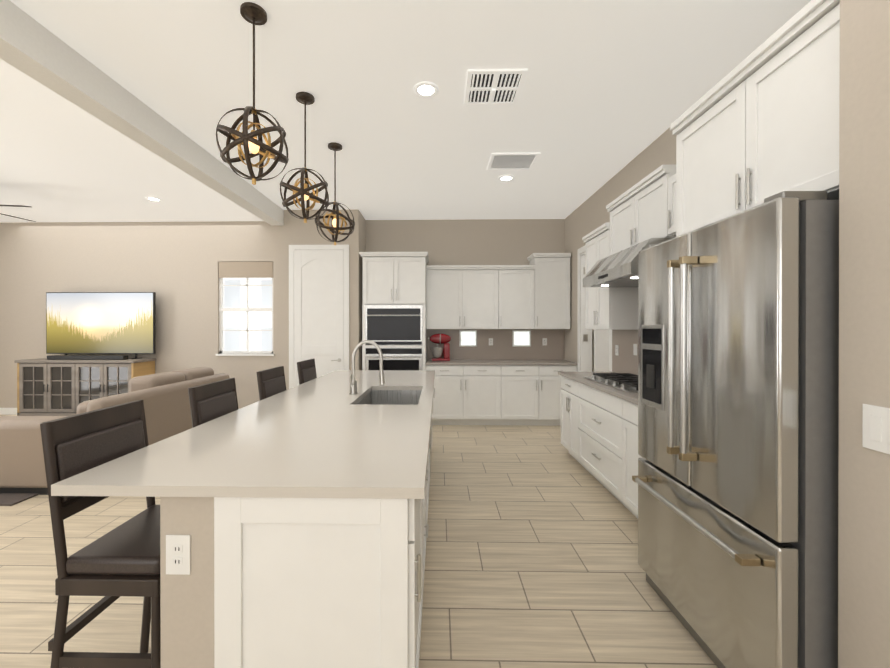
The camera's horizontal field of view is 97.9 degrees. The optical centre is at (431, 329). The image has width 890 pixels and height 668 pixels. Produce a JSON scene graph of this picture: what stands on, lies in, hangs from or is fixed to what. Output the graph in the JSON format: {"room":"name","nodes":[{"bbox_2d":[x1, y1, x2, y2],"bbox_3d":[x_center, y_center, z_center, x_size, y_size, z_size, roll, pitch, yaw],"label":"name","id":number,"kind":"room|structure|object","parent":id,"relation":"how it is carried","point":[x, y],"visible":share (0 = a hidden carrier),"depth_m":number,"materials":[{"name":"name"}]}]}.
{"room":"kitchen and living room","nodes":[
{"label":"kitchen and living room","id":0,"kind":"room"},
{"bbox_2d":[0,219,593,408],"bbox_3d":[-2.061,-0.181,6.323,11.590,3.150,0.190,0,0,1],"label":"wall","id":1,"kind":"structure","parent":0,"point":[173,266],"depth_m":6.31,"materials":[{"name":"paint"}]},
{"bbox_2d":[0,408,16,414],"bbox_3d":[-4.982,1.339,6.320,5.450,0.110,0.015,0,0,1],"label":"baseboard","id":2,"kind":"structure","parent":1,"relation":"attached to","point":[8,411],"depth_m":6.34,"materials":[{"name":"white wood"}]},
{"bbox_2d":[216,262,274,355],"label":"living room window","id":3,"kind":"structure","parent":1,"relation":"in","point":[247,270],"depth_m":6.32,"materials":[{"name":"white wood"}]},
{"bbox_2d":[426,265,501,328],"bbox_3d":[0.495,-0.467,6.007,1.149,0.925,0.341,0,0,1],"label":"upper cabinet","id":4,"kind":"object","parent":1,"relation":"attached to","point":[457,296],"depth_m":5.84,"materials":[{"name":"white wood"}]},
{"bbox_2d":[459,330,476,346],"bbox_3d":[0.581,0.140,6.149,0.280,0.260,0.012,0,0,1],"label":"window","id":5,"kind":"structure","parent":1,"relation":"attached to","point":[467,338],"depth_m":6.15,"materials":[{"name":"white"}]},
{"bbox_2d":[427,329,563,359],"bbox_3d":[1.006,0.252,6.160,2.166,0.513,0.020,0,0,1],"label":"backsplash","id":6,"kind":"structure","parent":1,"relation":"attached to","point":[501,347],"depth_m":6.15,"materials":[{"name":"beige tile"}]},
{"bbox_2d":[542,338,546,344],"bbox_3d":[1.790,0.195,6.129,0.070,0.115,0.008,0,0,1],"label":"electrical outlet","id":7,"kind":"object","parent":6,"relation":"attached to","point":[544,341],"visible":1,"depth_m":6.13,"materials":[{"name":"white plastic"}]},
{"bbox_2d":[502,265,537,328],"bbox_3d":[1.250,-0.467,5.993,0.605,0.925,0.341,0,0,1],"label":"upper cabinet","id":8,"kind":"object","parent":1,"relation":"attached to","point":[535,294],"depth_m":5.83,"materials":[{"name":"white wood"}]},
{"bbox_2d":[512,330,530,346],"bbox_3d":[1.425,0.140,6.133,0.290,0.260,0.012,0,0,1],"label":"window","id":9,"kind":"structure","parent":1,"relation":"attached to","point":[521,338],"depth_m":6.13,"materials":[{"name":"white"}]},
{"bbox_2d":[527,253,569,328],"bbox_3d":[1.789,-0.557,5.983,0.594,1.105,0.341,0,0,1],"label":"upper cabinet","id":10,"kind":"object","parent":1,"relation":"attached to","point":[553,268],"depth_m":5.82,"materials":[{"name":"white wood"}]},
{"bbox_2d":[0,415,717,667],"bbox_3d":[-2.884,1.456,1.667,10.120,0.100,9.540,0,0,1],"label":"floor","id":11,"kind":"structure","parent":0,"point":[531,558],"depth_m":2.23,"materials":[{"name":"tile"}]},
{"bbox_2d":[0,493,38,505],"bbox_3d":[-4.953,1.393,4.396,3.280,0.012,2.580,0,0,1],"label":"area rug","id":12,"kind":"object","parent":11,"relation":"on","point":[9,499],"visible":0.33,"depth_m":3.20,"materials":[{"name":"grey carpet"}]},
{"bbox_2d":[14,358,155,415],"bbox_3d":[-5.397,0.930,6.076,1.830,0.930,0.475,0,0,1],"label":"tv console","id":13,"kind":"object","parent":11,"relation":"on","point":[45,387],"visible":0.85,"depth_m":5.88,"materials":[{"name":"grey wood"}]},
{"bbox_2d":[47,355,127,359],"bbox_3d":[-5.314,0.432,5.981,1.200,0.064,0.100,0,0,1],"label":"soundbar","id":14,"kind":"object","parent":13,"relation":"on","point":[87,357],"visible":1,"depth_m":5.93,"materials":[{"name":"black plastic"}]},
{"bbox_2d":[46,292,155,358],"bbox_3d":[-5.245,-0.063,6.163,1.730,1.054,0.190,0,0,1],"label":"screen","id":15,"kind":"object","parent":13,"relation":"on","point":[100,322],"visible":0.96,"depth_m":6.12,"materials":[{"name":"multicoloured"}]},
{"bbox_2d":[40,400,160,667],"bbox_3d":[-1.078,0.856,1.471,0.417,1.104,0.458,0,0,1],"label":"bar stool","id":16,"kind":"object","parent":11,"relation":"on","point":[115,564],"visible":0.79,"depth_m":1.29,"materials":[{"name":"brown wood"}]},
{"bbox_2d":[0,367,228,494],"bbox_3d":[-3.353,0.954,4.405,1.040,0.890,2.300,0,0,1],"label":"sofa","id":17,"kind":"object","parent":11,"relation":"on","point":[164,396],"visible":0.48,"depth_m":3.57,"materials":[{"name":"fabric"}]},
{"bbox_2d":[188,378,237,427],"bbox_3d":[-1.064,0.854,2.221,0.417,1.104,0.458,0,0,1],"label":"bar stool","id":18,"kind":"object","parent":11,"relation":"on","point":[211,401],"visible":0.15,"depth_m":2.16,"materials":[{"name":"brown wood"}]},
{"bbox_2d":[256,366,285,400],"bbox_3d":[-1.050,0.852,2.981,0.417,1.104,0.458,0,0,1],"label":"bar stool","id":19,"kind":"object","parent":11,"relation":"on","point":[271,381],"visible":0.17,"depth_m":2.92,"materials":[{"name":"brown wood"}]},
{"bbox_2d":[160,388,434,667],"bbox_3d":[-0.410,0.960,2.864,0.853,0.885,3.310,0,0,1],"label":"kitchen island","id":20,"kind":"object","parent":11,"relation":"on","point":[302,583],"visible":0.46,"depth_m":1.22,"materials":[{"name":"paint"}]},
{"bbox_2d":[166,535,190,574],"bbox_3d":[-0.807,0.717,1.231,0.078,0.125,0.008,0,0,1],"label":"outlet","id":21,"kind":"object","parent":20,"relation":"attached to","point":[178,554],"visible":1,"depth_m":1.23,"materials":[{"name":"white plastic"}]},
{"bbox_2d":[51,370,434,498],"bbox_3d":[-0.576,0.610,2.872,1.170,0.255,3.340,0,0,1],"label":"island countertop","id":22,"kind":"structure","parent":20,"relation":"on","point":[328,435],"depth_m":1.54,"materials":[{"name":"stone"}]},
{"bbox_2d":[349,340,384,394],"bbox_3d":[-0.483,0.280,2.870,0.269,0.403,0.123,0,0,1],"label":"faucet","id":23,"kind":"object","parent":22,"relation":"on","point":[353,386],"visible":1,"depth_m":2.89,"materials":[{"name":"silver metal"}]},
{"bbox_2d":[297,359,316,384],"bbox_3d":[-1.035,0.850,3.771,0.417,1.104,0.458,0,0,1],"label":"bar stool","id":24,"kind":"object","parent":11,"relation":"on","point":[306,369],"visible":0.23,"depth_m":3.70,"materials":[{"name":"brown wood"}]},
{"bbox_2d":[277,209,365,389],"bbox_3d":[-1.662,-0.180,6.041,1.200,3.150,0.740,0,0,1],"label":"wall block","id":25,"kind":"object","parent":11,"relation":"on","point":[293,230],"visible":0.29,"depth_m":5.67,"materials":[{"name":"paint"}]},
{"bbox_2d":[289,245,348,388],"bbox_3d":[-1.647,0.078,5.634,0.885,2.635,0.070,0,0,1],"label":"pantry door","id":26,"kind":"structure","parent":25,"relation":"attached to","point":[319,304],"depth_m":5.66,"materials":[{"name":"white wood"}]},
{"bbox_2d":[359,252,428,369],"bbox_3d":[-0.540,0.140,5.863,0.980,2.510,0.671,0,0,1],"label":"tall cabinet","id":27,"kind":"object","parent":11,"relation":"on","point":[394,310],"visible":0.71,"depth_m":5.58,"materials":[{"name":"white wood"}]},
{"bbox_2d":[426,365,505,424],"bbox_3d":[0.489,0.953,5.871,1.143,0.884,0.620,0,0,1],"label":"base cabinet","id":28,"kind":"object","parent":11,"relation":"on","point":[497,394],"depth_m":5.57,"materials":[{"name":"white wood"}]},
{"bbox_2d":[506,365,576,425],"bbox_3d":[1.511,0.953,5.852,1.144,0.884,0.620,0,0,1],"label":"base cabinet","id":29,"kind":"object","parent":11,"relation":"on","point":[533,392],"depth_m":5.55,"materials":[{"name":"white wood"}]},
{"bbox_2d":[425,359,577,364],"bbox_3d":[1.000,0.492,5.839,2.166,0.034,0.618,0,0,1],"label":"countertop","id":30,"kind":"structure","parent":29,"relation":"on","point":[497,362],"depth_m":5.59,"materials":[{"name":"stone"}]},
{"bbox_2d":[429,333,450,360],"bbox_3d":[0.127,0.265,5.908,0.348,0.418,0.218,0,0,1],"label":"stand mixer","id":31,"kind":"object","parent":30,"relation":"on","point":[438,353],"visible":1,"depth_m":5.85,"materials":[{"name":"red metal"}]},
{"bbox_2d":[561,376,572,455],"bbox_3d":[1.766,0.957,4.119,0.610,0.884,0.560,0,0,1],"label":"base cabinet","id":32,"kind":"object","parent":11,"relation":"on","point":[566,383],"depth_m":4.17,"materials":[{"name":"white wood"}]},
{"bbox_2d":[573,380,620,501],"bbox_3d":[1.752,0.959,3.378,0.610,0.884,1.025,0,0,1],"label":"base cabinet","id":33,"kind":"object","parent":11,"relation":"on","point":[599,435],"depth_m":3.36,"materials":[{"name":"white wood"}]},
{"bbox_2d":[621,399,642,518],"bbox_3d":[1.737,0.961,2.564,0.610,0.884,0.710,0,0,1],"label":"base cabinet","id":34,"kind":"object","parent":11,"relation":"on","point":[629,411],"depth_m":2.83,"materials":[{"name":"white wood"}]},
{"bbox_2d":[558,371,637,404],"bbox_3d":[1.727,0.499,3.313,0.613,0.034,2.210,0,0,1],"label":"countertop","id":35,"kind":"structure","parent":34,"relation":"on","point":[631,397],"depth_m":3.39,"materials":[{"name":"stone"}]},
{"bbox_2d":[584,373,637,391],"bbox_3d":[1.749,0.456,3.403,0.480,0.048,0.890,0,0,1],"label":"cooktop","id":36,"kind":"object","parent":35,"relation":"in","point":[626,382],"visible":0.69,"depth_m":3.42,"materials":[{"name":"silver metal"}]},
{"bbox_2d":[632,191,838,667],"bbox_3d":[1.544,0.473,1.716,0.928,1.865,0.910,0,0,1],"label":"refrigerator","id":37,"kind":"object","parent":11,"relation":"on","point":[736,479],"visible":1,"depth_m":1.40,"materials":[{"name":"silver metal"}]},
{"bbox_2d":[0,0,810,222],"bbox_3d":[-2.884,-1.794,1.659,10.120,0.100,9.540,0,0,1],"label":"ceiling","id":38,"kind":"structure","parent":0,"point":[610,89],"depth_m":2.90,"materials":[{"name":"paint"}]},
{"bbox_2d":[0,205,35,221],"bbox_3d":[-5.416,-1.519,4.461,1.391,0.463,1.394,0,0,1],"label":"ceiling fan","id":39,"kind":"object","parent":38,"relation":"hanging from","point":[16,206],"visible":1,"depth_m":4.55,"materials":[{"name":"white plastic"}]},
{"bbox_2d":[0,0,283,225],"bbox_3d":[-2.340,-1.629,1.353,0.180,0.230,8.648,0,0,1],"label":"ceiling beam","id":40,"kind":"structure","parent":38,"relation":"attached to","point":[32,48],"depth_m":2.71,"materials":[{"name":"paint"}]},
{"bbox_2d":[146,197,161,201],"bbox_3d":[-3.728,-1.748,5.195,0.180,0.008,0.180,0,0,1],"label":"recessed light","id":41,"kind":"object","parent":38,"relation":"in","point":[155,199],"visible":1,"depth_m":5.19,"materials":[{"name":"paint"}]},
{"bbox_2d":[216,2,288,184],"bbox_3d":[-0.978,-1.272,2.130,0.364,0.944,0.373,0,0,1],"label":"pendant light","id":42,"kind":"object","parent":38,"relation":"hanging from","point":[254,14],"visible":1,"depth_m":2.10,"materials":[{"name":"brown metal"}]},
{"bbox_2d":[279,92,329,222],"bbox_3d":[-0.950,-1.274,2.910,0.363,0.944,0.373,0,0,1],"label":"pendant light","id":43,"kind":"object","parent":38,"relation":"hanging from","point":[305,99],"visible":1,"depth_m":2.88,"materials":[{"name":"brown metal"}]},
{"bbox_2d":[315,142,354,244],"bbox_3d":[-0.919,-1.276,3.684,0.373,0.944,0.361,0,0,1],"label":"pendant light","id":44,"kind":"object","parent":38,"relation":"hanging from","point":[335,213],"visible":0.92,"depth_m":3.66,"materials":[{"name":"brown metal"}]},
{"bbox_2d":[414,82,437,97],"bbox_3d":[-0.042,-1.742,2.816,0.180,0.008,0.180,0,0,1],"label":"recessed light","id":45,"kind":"object","parent":38,"relation":"in","point":[425,89],"visible":1,"depth_m":2.81,"materials":[{"name":"paint"}]},
{"bbox_2d":[464,69,527,105],"bbox_3d":[0.448,-1.740,2.797,0.400,0.012,0.400,0,0,1],"label":"ceiling vent","id":46,"kind":"object","parent":38,"relation":"in","point":[484,87],"visible":0.98,"depth_m":2.77,"materials":[{"name":"metal"}]},
{"bbox_2d":[498,175,513,181],"bbox_3d":[0.859,-1.746,4.469,0.180,0.008,0.180,0,0,1],"label":"recessed light","id":47,"kind":"object","parent":38,"relation":"in","point":[504,178],"visible":0.96,"depth_m":4.46,"materials":[{"name":"paint"}]},
{"bbox_2d":[487,153,540,170],"bbox_3d":[0.841,-1.743,4.029,0.480,0.012,0.400,0,0,1],"label":"ceiling vent","id":48,"kind":"object","parent":38,"relation":"in","point":[509,161],"visible":1,"depth_m":4.03,"materials":[{"name":"metal"}]},
{"bbox_2d":[565,128,676,371],"bbox_3d":[2.140,-0.174,3.684,0.150,3.150,4.930,0,0,1],"label":"wall","id":49,"kind":"structure","parent":0,"point":[589,215],"depth_m":4.84,"materials":[{"name":"paint"}]},
{"bbox_2d":[583,236,593,329],"bbox_3d":[1.902,-0.503,4.189,0.340,1.005,0.367,0,0,1],"label":"upper cabinet","id":50,"kind":"object","parent":49,"relation":"attached to","point":[589,242],"depth_m":4.28,"materials":[{"name":"white wood"}]},
{"bbox_2d":[577,245,611,371],"bbox_3d":[2.595,0.128,4.966,1.048,2.540,1.110,0,0,1],"label":"tall cabinet","id":51,"kind":"object","parent":49,"relation":"attached to","point":[602,350],"depth_m":5.43,"materials":[{"name":"white wood"}]},
{"bbox_2d":[594,224,637,329],"bbox_3d":[1.897,-0.502,3.936,0.340,1.005,0.368,0,0,1],"label":"upper cabinet","id":52,"kind":"object","parent":49,"relation":"attached to","point":[615,308],"depth_m":3.76,"materials":[{"name":"white wood"}]},
{"bbox_2d":[606,192,629,254],"bbox_3d":[1.889,-0.917,3.484,0.340,0.493,0.531,0,0,1],"label":"upper cabinet","id":53,"kind":"object","parent":49,"relation":"attached to","point":[619,222],"depth_m":3.55,"materials":[{"name":"white wood"}]},
{"bbox_2d":[612,330,637,376],"bbox_3d":[2.046,0.055,3.306,0.020,0.922,2.210,0,0,1],"label":"backsplash","id":54,"kind":"structure","parent":49,"relation":"attached to","point":[625,360],"depth_m":4.09,"materials":[{"name":"beige tile"}]},
{"bbox_2d":[615,345,618,355],"bbox_3d":[2.048,0.229,4.282,0.008,0.115,0.070,0,0,1],"label":"electrical outlet","id":55,"kind":"object","parent":54,"relation":"attached to","point":[617,350],"visible":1,"depth_m":4.26,"materials":[{"name":"white plastic"}]},
{"bbox_2d":[633,344,636,354],"bbox_3d":[2.040,0.200,3.882,0.008,0.115,0.070,0,0,1],"label":"electrical outlet","id":56,"kind":"object","parent":54,"relation":"attached to","point":[634,349],"visible":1,"depth_m":3.88,"materials":[{"name":"white plastic"}]},
{"bbox_2d":[583,238,671,286],"bbox_3d":[1.754,-0.534,3.280,0.600,0.267,0.946,0,0,1],"label":"range hood","id":57,"kind":"object","parent":49,"relation":"attached to","point":[619,269],"visible":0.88,"depth_m":3.17,"materials":[{"name":"silver metal"}]},
{"bbox_2d":[630,168,665,246],"bbox_3d":[1.880,-0.916,3.038,0.340,0.493,0.591,0,0,1],"label":"upper cabinet","id":58,"kind":"object","parent":49,"relation":"attached to","point":[647,201],"depth_m":3.06,"materials":[{"name":"white wood"}]},
{"bbox_2d":[666,80,729,237],"bbox_3d":[1.726,-0.828,1.999,0.610,0.665,0.630,0,0,1],"label":"upper cabinet","id":59,"kind":"object","parent":49,"relation":"attached to","point":[698,184],"depth_m":2.05,"materials":[{"name":"white wood"}]},
{"bbox_2d":[730,0,839,215],"bbox_3d":[1.717,-0.826,1.514,0.610,0.665,0.570,0,0,1],"label":"upper cabinet","id":60,"kind":"object","parent":49,"relation":"attached to","point":[758,125],"depth_m":1.53,"materials":[{"name":"white wood"}]},
{"bbox_2d":[838,0,889,667],"bbox_3d":[1.694,-0.163,-0.908,0.870,3.150,4.270,0,0,1],"label":"wall","id":61,"kind":"structure","parent":0,"point":[864,378],"depth_m":1.16,"materials":[{"name":"paint"}]},
{"bbox_2d":[862,404,889,453],"bbox_3d":[1.291,0.287,1.101,0.009,0.130,0.120,0,0,1],"label":"switch plate","id":62,"kind":"object","parent":61,"relation":"attached to","point":[876,429],"visible":1,"depth_m":1.12,"materials":[{"name":"white plastic"}]}
]}

